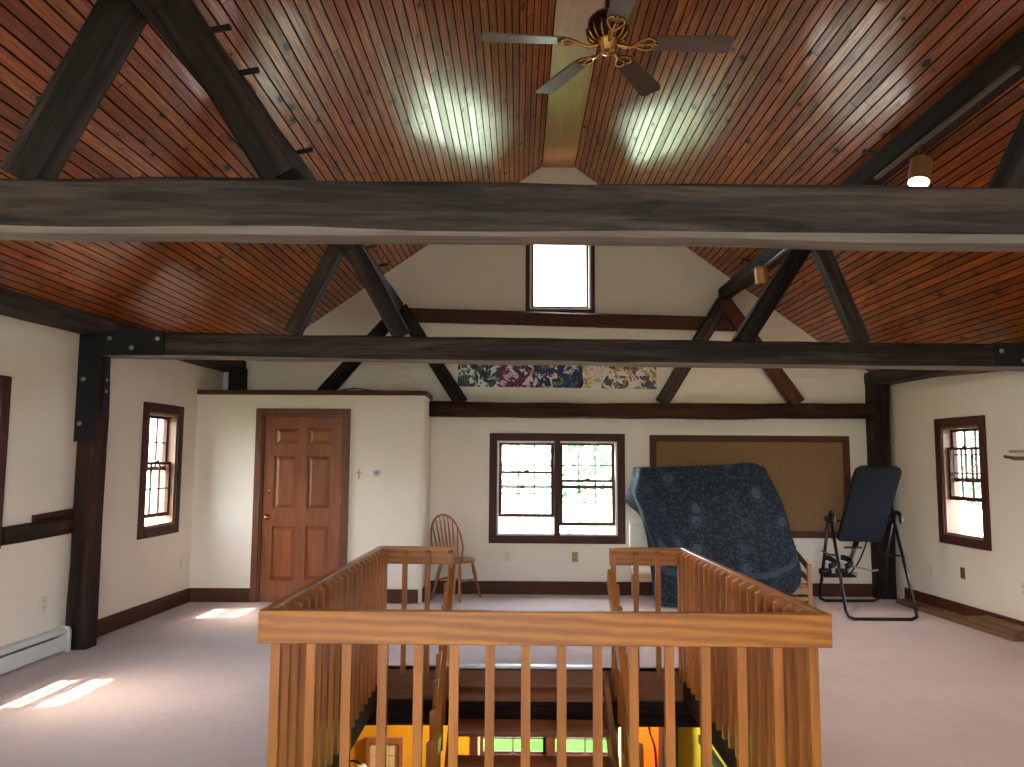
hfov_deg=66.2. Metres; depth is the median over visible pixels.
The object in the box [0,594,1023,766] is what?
floor
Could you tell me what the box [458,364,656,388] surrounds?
painting
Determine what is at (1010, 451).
wall rack
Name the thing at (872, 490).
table
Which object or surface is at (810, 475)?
bulletin board
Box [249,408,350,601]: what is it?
door
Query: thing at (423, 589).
baseboard
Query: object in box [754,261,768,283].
spotlight
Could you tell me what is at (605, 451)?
tree
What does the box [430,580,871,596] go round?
baseboard
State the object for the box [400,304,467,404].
strut
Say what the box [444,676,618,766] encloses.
staircase
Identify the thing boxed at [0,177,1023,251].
tie beam
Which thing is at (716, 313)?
strut
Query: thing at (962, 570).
outlet plate
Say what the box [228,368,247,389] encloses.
post
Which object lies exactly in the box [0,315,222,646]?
wall
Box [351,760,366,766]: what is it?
desk lamp
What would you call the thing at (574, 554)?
outlet plate
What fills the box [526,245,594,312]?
window
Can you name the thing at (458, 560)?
chair
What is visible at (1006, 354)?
iron bracket
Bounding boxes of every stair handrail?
[426,568,455,766]
[607,569,643,766]
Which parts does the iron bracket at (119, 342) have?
plate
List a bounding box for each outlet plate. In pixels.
[40,596,46,612]
[179,559,182,569]
[504,551,509,560]
[572,552,577,561]
[928,564,932,574]
[960,567,964,578]
[1021,582,1023,595]
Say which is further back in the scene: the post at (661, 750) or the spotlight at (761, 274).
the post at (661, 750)
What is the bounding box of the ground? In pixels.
[483,737,606,750]
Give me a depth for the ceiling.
5.86 m
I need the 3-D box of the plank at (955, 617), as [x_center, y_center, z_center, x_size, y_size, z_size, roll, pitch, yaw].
[4.491,2.368,7.936,0.190,0.045,1.885,1,-5,-4]
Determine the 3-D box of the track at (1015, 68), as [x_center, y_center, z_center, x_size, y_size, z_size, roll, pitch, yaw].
[2.517,-1.497,4.668,0.034,0.022,1.550,0,-6,0]
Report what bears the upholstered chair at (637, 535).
on the floor
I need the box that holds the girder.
[366,699,699,727]
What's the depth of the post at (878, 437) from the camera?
9.24 m
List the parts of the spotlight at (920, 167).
bulb, swivel arm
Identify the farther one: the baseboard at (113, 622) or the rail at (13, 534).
the baseboard at (113, 622)
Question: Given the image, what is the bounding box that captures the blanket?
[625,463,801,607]
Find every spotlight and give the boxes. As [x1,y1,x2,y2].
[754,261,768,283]
[907,144,932,185]
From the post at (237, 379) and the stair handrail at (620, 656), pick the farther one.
the post at (237, 379)
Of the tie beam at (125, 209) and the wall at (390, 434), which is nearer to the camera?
the tie beam at (125, 209)
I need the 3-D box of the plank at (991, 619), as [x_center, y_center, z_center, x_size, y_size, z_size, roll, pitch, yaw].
[4.576,2.227,7.270,0.100,0.030,0.632,1,-5,-4]
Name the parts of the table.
frame, frame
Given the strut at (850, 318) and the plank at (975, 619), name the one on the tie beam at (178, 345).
the strut at (850, 318)
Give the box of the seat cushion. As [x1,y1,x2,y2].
[631,565,650,573]
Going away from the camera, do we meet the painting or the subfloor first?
the subfloor
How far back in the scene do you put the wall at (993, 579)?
8.07 m
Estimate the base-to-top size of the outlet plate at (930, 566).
0.115 m
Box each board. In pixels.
[649,435,850,537]
[698,735,723,766]
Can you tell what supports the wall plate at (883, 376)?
attached to the wall at (993, 579)
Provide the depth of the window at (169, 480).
8.30 m
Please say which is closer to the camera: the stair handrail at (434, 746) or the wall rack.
the stair handrail at (434, 746)
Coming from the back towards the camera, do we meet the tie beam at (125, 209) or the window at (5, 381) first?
the window at (5, 381)
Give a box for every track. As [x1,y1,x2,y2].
[764,249,788,265]
[874,65,1020,179]
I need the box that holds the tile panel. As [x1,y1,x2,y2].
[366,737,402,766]
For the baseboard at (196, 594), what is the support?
attached to the wall at (390, 434)
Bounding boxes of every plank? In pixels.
[896,599,1023,641]
[964,616,1023,636]
[979,616,1023,632]
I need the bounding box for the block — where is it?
[32,508,74,521]
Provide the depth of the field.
79.31 m
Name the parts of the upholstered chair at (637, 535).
leg, backrest, seat frame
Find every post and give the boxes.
[65,355,110,649]
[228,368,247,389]
[658,727,677,766]
[865,374,896,599]
[957,432,967,532]
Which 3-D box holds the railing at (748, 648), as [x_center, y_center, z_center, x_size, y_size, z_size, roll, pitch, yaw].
[0.144,1.590,4.665,2.415,1.022,2.992,0,-5,0]
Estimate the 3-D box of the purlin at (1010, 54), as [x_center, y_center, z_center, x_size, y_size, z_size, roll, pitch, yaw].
[2.516,-1.725,3.359,0.241,0.193,12.600,0,-6,0]
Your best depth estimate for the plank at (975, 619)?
7.31 m
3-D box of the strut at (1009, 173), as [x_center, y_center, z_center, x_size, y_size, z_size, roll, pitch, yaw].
[2.279,-1.214,3.254,0.637,1.012,0.156,0,-5,0]
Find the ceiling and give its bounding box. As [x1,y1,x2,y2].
[0,0,1023,377]
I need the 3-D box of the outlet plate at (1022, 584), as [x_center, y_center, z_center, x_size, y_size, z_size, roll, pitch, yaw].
[4.658,1.874,7.147,0.011,0.115,0.072,1,-5,-4]
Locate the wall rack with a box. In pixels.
[1003,450,1023,459]
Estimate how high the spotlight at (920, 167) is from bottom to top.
0.287 m
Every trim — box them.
[197,389,432,399]
[327,682,736,766]
[388,666,683,698]
[459,664,602,669]
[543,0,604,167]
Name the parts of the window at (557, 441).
sash, sash, sash, sash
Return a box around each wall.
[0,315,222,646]
[189,394,430,602]
[223,166,871,583]
[350,725,726,766]
[889,371,1023,620]
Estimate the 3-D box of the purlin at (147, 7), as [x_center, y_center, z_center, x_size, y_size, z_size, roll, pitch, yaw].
[-1.437,-1.643,3.383,0.270,0.228,12.602,0,-6,1]
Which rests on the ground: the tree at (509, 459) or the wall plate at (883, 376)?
the tree at (509, 459)
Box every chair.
[430,513,480,602]
[629,522,651,598]
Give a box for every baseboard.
[97,588,189,636]
[190,588,249,601]
[387,589,417,603]
[422,586,424,601]
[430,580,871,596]
[904,587,1023,625]
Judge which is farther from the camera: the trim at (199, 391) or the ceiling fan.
the trim at (199, 391)
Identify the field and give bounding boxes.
[144,470,980,533]
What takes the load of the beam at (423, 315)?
attached to the wall at (639, 280)
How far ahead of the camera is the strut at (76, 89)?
3.22 m
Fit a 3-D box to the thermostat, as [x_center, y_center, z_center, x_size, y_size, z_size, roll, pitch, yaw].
[-1.515,1.002,8.787,0.092,0.092,0.040,0,-5,0]
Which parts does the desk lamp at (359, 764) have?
lamp shade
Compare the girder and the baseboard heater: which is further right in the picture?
the girder
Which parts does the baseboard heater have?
panel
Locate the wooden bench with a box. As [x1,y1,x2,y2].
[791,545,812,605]
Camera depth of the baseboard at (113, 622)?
7.67 m
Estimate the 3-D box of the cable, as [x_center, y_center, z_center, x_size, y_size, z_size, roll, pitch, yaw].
[1.605,4.134,9.018,0.116,0.901,0.021,0,-5,0]
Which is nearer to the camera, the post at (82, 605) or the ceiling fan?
the ceiling fan
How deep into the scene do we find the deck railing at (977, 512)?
10.98 m
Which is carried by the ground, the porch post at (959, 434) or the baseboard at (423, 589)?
the porch post at (959, 434)
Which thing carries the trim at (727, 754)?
attached to the subfloor
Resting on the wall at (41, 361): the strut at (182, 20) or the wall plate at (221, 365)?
the wall plate at (221, 365)
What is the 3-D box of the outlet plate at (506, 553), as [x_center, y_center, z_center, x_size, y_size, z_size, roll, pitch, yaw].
[-0.060,2.055,9.342,0.072,0.115,0.011,0,-5,0]
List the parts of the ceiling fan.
blade, blade, blade, blade, blade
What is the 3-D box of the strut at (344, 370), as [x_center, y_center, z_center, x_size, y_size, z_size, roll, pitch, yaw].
[-1.851,-0.339,9.450,1.120,1.256,0.131,0,-5,0]
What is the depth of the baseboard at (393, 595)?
8.65 m
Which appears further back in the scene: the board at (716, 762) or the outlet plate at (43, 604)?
the outlet plate at (43, 604)
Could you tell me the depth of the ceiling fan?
4.18 m
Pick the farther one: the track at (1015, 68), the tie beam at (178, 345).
the tie beam at (178, 345)
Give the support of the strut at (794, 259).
on the tie beam at (178, 345)
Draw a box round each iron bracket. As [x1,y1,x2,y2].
[73,330,164,441]
[994,343,1023,365]
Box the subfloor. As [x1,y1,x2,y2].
[388,697,683,701]
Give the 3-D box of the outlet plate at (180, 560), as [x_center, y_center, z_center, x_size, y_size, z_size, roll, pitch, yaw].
[-3.586,1.959,8.501,0.011,0.115,0.072,0,-5,4]
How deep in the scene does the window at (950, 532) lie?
8.20 m
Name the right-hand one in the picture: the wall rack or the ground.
the wall rack
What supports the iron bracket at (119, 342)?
attached to the post at (82, 605)
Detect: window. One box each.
[0,375,11,548]
[137,402,183,539]
[471,727,624,766]
[489,433,625,543]
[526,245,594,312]
[934,415,991,550]
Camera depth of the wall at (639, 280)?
9.53 m
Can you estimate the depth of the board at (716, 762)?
4.91 m
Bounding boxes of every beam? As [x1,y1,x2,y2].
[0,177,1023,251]
[102,332,1023,370]
[409,308,734,331]
[429,401,873,419]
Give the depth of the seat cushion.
8.66 m
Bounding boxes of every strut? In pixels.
[0,0,147,179]
[154,0,303,179]
[284,244,343,334]
[317,308,403,389]
[344,244,409,336]
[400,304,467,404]
[656,297,724,404]
[721,297,804,405]
[732,249,811,340]
[811,250,871,342]
[987,112,1023,188]
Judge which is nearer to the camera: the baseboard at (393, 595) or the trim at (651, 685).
the trim at (651, 685)
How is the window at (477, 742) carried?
in the wall at (358, 752)
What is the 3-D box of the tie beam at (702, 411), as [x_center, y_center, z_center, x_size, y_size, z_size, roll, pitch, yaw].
[1.638,0.326,9.390,5.280,0.204,0.193,0,-5,0]
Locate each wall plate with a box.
[0,287,144,333]
[179,360,245,371]
[864,369,965,384]
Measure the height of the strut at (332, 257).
0.864 m
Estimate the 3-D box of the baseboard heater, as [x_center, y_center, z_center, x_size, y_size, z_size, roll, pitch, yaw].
[-3.816,1.890,4.279,0.087,0.203,4.420,0,-5,4]
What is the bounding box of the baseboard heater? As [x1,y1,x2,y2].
[0,625,71,674]
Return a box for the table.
[818,465,918,620]
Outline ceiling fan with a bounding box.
[482,0,734,95]
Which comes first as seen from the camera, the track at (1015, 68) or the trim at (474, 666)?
the track at (1015, 68)
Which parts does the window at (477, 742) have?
sash, sash, sash, sash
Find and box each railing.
[257,546,832,766]
[503,513,611,532]
[974,509,982,534]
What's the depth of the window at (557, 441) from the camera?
9.44 m
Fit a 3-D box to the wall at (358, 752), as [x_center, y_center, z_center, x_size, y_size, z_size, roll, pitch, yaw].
[0.557,3.993,9.138,9.000,2.490,0.160,0,-5,0]
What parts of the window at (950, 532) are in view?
sash, sash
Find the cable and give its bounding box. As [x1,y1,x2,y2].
[648,727,655,766]
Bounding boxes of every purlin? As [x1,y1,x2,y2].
[131,0,402,310]
[718,28,1023,299]
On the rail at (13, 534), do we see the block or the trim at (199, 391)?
the block
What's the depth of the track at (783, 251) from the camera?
7.52 m
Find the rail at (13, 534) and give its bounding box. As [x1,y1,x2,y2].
[1,516,74,545]
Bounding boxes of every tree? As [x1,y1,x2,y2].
[502,445,565,512]
[523,445,611,505]
[964,431,981,520]
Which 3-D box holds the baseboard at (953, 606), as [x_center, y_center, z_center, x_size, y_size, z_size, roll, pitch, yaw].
[4.832,1.982,4.419,0.025,0.150,9.276,1,-5,-4]
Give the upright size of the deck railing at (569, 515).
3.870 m
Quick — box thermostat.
[373,469,380,476]
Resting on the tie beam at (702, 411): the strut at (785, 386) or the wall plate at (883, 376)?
the strut at (785, 386)
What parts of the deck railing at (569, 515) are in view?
rail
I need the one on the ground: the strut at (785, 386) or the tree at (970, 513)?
the tree at (970, 513)
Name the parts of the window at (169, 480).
sash, sash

